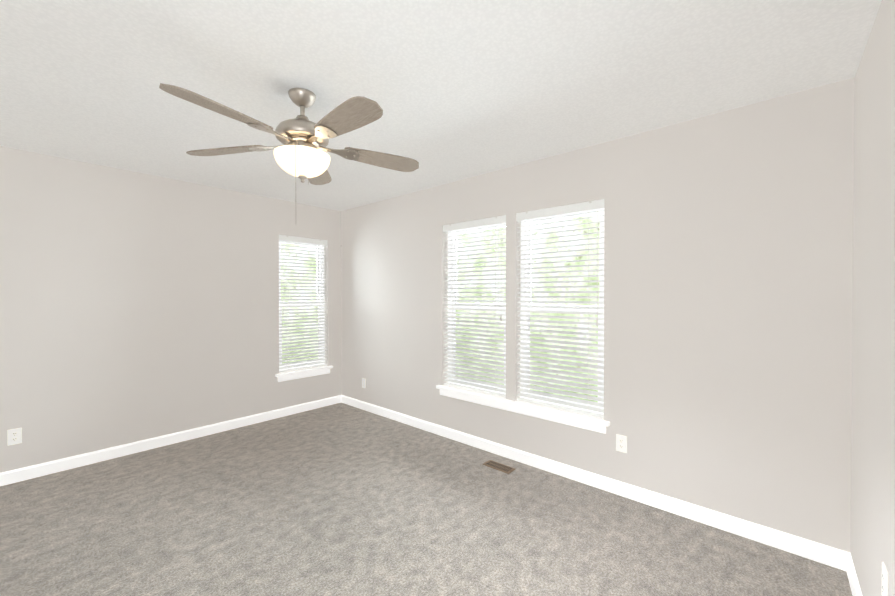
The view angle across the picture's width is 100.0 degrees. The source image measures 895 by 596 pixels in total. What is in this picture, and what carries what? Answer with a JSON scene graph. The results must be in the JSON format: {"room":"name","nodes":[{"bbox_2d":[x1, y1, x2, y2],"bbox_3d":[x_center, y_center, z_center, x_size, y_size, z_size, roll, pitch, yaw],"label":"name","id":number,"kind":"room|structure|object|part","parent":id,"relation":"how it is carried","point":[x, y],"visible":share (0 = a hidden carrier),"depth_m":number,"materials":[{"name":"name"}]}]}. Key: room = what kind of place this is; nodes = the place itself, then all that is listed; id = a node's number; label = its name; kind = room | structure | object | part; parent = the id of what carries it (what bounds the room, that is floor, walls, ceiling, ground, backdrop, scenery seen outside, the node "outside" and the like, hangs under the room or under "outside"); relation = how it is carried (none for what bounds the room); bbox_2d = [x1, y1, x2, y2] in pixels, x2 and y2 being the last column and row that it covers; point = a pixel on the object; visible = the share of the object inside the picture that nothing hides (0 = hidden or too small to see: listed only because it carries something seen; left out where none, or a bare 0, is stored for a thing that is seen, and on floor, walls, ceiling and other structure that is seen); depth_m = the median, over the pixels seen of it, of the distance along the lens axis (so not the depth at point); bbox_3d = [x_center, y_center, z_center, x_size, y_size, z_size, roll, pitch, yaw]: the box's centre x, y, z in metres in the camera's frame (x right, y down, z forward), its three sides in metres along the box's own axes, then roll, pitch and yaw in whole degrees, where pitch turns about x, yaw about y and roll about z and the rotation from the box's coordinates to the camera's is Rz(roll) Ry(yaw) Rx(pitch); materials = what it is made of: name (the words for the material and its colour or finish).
{"room":"empty bedroom","nodes":[
{"label":"empty bedroom","id":0,"kind":"room"},
{"bbox_2d":[0,146,341,472],"bbox_3d":[-2.547,0.123,3.573,0.160,2.440,3.740,0,1,41],"label":"wall","id":1,"kind":"structure","parent":0,"point":[136,306],"depth_m":3.26,"materials":[{"name":"beige paint"}]},
{"bbox_2d":[7,428,21,445],"bbox_3d":[-3.168,1.014,2.747,0.007,0.115,0.070,0,1,41],"label":"electrical outlet","id":2,"kind":"object","parent":1,"relation":"attached to","point":[14,436],"visible":1,"depth_m":2.75,"materials":[{"name":"white plastic"}]},
{"bbox_2d":[0,395,340,485],"bbox_3d":[-2.482,1.297,3.525,0.014,0.092,3.420,0,1,41],"label":"baseboard","id":3,"kind":"structure","parent":1,"relation":"attached to","point":[31,472],"depth_m":3.32,"materials":[{"name":"white wood"}]},
{"bbox_2d":[279,240,324,370],"bbox_3d":[-1.774,0.065,4.510,0.073,1.560,0.610,0,1,41],"label":"window","id":4,"kind":"structure","parent":1,"relation":"in","point":[320,247],"depth_m":4.61,"materials":[{"name":"white plastic"}]},
{"bbox_2d":[279,235,326,372],"bbox_3d":[-1.709,0.064,4.453,0.074,1.555,0.606,0,1,41],"label":"window blind","id":5,"kind":"object","parent":4,"relation":"attached to","point":[301,240],"visible":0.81,"depth_m":4.44,"materials":[{"name":"white plastic"}]},
{"bbox_2d":[275,366,332,381],"bbox_3d":[-1.700,0.891,4.452,0.124,0.090,0.700,0,1,41],"label":"sill","id":6,"kind":"structure","parent":1,"relation":"attached to","point":[303,373],"depth_m":4.40,"materials":[{"name":"white wood"}]},
{"bbox_2d":[0,402,852,595],"bbox_3d":[-0.809,1.405,2.055,4.790,0.100,3.740,0,1,41],"label":"floor","id":7,"kind":"structure","parent":0,"point":[341,499],"depth_m":2.19,"materials":[{"name":"carpet"}]},
{"bbox_2d":[483,460,514,473],"bbox_3d":[0.410,1.342,2.994,0.245,0.011,0.105,0,1,41],"label":"air vent register","id":8,"kind":"object","parent":7,"relation":"on","point":[499,466],"visible":1,"depth_m":2.99,"materials":[{"name":"brown metal"}]},
{"bbox_2d":[0,0,881,210],"bbox_3d":[-0.809,-1.135,2.034,4.790,0.100,3.740,0,1,41],"label":"ceiling","id":9,"kind":"structure","parent":0,"point":[456,90],"depth_m":1.81,"materials":[{"name":"white paint"}]},
{"bbox_2d":[159,83,418,270],"bbox_3d":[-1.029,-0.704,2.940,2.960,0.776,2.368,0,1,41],"label":"ceiling fan","id":10,"kind":"object","parent":9,"relation":"hanging from","point":[300,153],"visible":1,"depth_m":1.91,"materials":[{"name":"silver metal"}]},
{"bbox_3d":[-0.775,-0.708,2.008,0.284,0.112,0.284,0,1,41],"label":"lamp shade","id":11,"kind":"part","parent":10,"relation":"part of","materials":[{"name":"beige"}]},
{"bbox_2d":[341,77,854,552],"bbox_3d":[0.373,0.124,3.389,4.470,2.440,0.160,0,1,41],"label":"wall","id":12,"kind":"structure","parent":0,"point":[728,271],"depth_m":2.30,"materials":[{"name":"beige paint"}]},
{"bbox_2d":[362,378,365,387],"bbox_3d":[-1.004,1.020,4.495,0.070,0.115,0.007,0,1,41],"label":"outlet","id":13,"kind":"object","parent":12,"relation":"attached to","point":[363,383],"visible":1,"depth_m":4.49,"materials":[{"name":"white plastic"}]},
{"bbox_2d":[448,223,505,393],"bbox_3d":[0.299,0.073,3.505,0.725,1.560,0.073,0,1,41],"label":"window","id":14,"kind":"structure","parent":12,"relation":"in","point":[450,258],"depth_m":3.61,"materials":[{"name":"white plastic"}]},
{"bbox_2d":[443,215,505,397],"bbox_3d":[0.241,0.072,3.439,0.721,1.555,0.074,0,1,41],"label":"window blind","id":15,"kind":"object","parent":14,"relation":"attached to","point":[498,220],"visible":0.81,"depth_m":3.43,"materials":[{"name":"white plastic"}]},
{"bbox_2d":[436,385,609,433],"bbox_3d":[0.538,0.901,3.170,1.625,0.090,0.124,0,1,41],"label":"sill","id":16,"kind":"structure","parent":12,"relation":"attached to","point":[588,422],"depth_m":3.00,"materials":[{"name":"white wood"}]},
{"bbox_2d":[520,208,603,413],"bbox_3d":[0.911,0.078,2.967,0.715,1.560,0.073,0,1,41],"label":"window","id":17,"kind":"structure","parent":12,"relation":"in","point":[601,213],"depth_m":3.02,"materials":[{"name":"white plastic"}]},
{"bbox_2d":[516,199,603,417],"bbox_3d":[0.853,0.077,2.901,0.711,1.555,0.074,0,1,41],"label":"window blind","id":18,"kind":"object","parent":17,"relation":"attached to","point":[572,208],"visible":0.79,"depth_m":2.87,"materials":[{"name":"white plastic"}]},
{"bbox_2d":[341,395,848,570],"bbox_3d":[0.316,1.299,3.333,4.470,0.092,0.014,0,1,41],"label":"baseboard","id":19,"kind":"structure","parent":12,"relation":"attached to","point":[815,551],"depth_m":2.45,"materials":[{"name":"white wood"}]},
{"bbox_2d":[616,434,626,452],"bbox_3d":[1.189,0.996,2.568,0.070,0.115,0.007,0,1,41],"label":"electrical outlet","id":20,"kind":"object","parent":12,"relation":"attached to","point":[621,443],"visible":1,"depth_m":2.56,"materials":[{"name":"white plastic"}]},
{"bbox_2d":[850,0,894,595],"bbox_3d":[0.930,0.147,0.516,0.160,2.440,3.740,0,1,41],"label":"wall","id":21,"kind":"structure","parent":0,"point":[872,543],"depth_m":1.43,"materials":[{"name":"beige paint"}]},
{"bbox_2d":[847,553,861,595],"bbox_3d":[0.865,1.321,0.583,0.014,0.092,3.420,0,1,41],"label":"baseboard","id":22,"kind":"structure","parent":21,"relation":"attached to","point":[854,582],"depth_m":1.74,"materials":[{"name":"white wood"}]},
{"bbox_2d":[882,562,887,595],"bbox_3d":[1.468,0.962,1.262,0.007,0.115,0.070,0,1,41],"label":"electrical outlet","id":23,"kind":"object","parent":21,"relation":"attached to","point":[884,582],"visible":1,"depth_m":1.25,"materials":[{"name":"white plastic"}]},
{"label":"outside","id":24,"kind":"structure","parent":0,"visible":0},
{"bbox_2d":[280,243,317,362],"bbox_3d":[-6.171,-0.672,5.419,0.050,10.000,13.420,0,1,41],"label":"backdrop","id":25,"kind":"structure","parent":24,"point":[291,254],"depth_m":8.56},
{"bbox_2d":[456,214,599,401],"bbox_3d":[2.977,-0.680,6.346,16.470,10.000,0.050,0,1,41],"label":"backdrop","id":26,"kind":"structure","parent":24,"point":[545,260],"depth_m":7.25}
]}

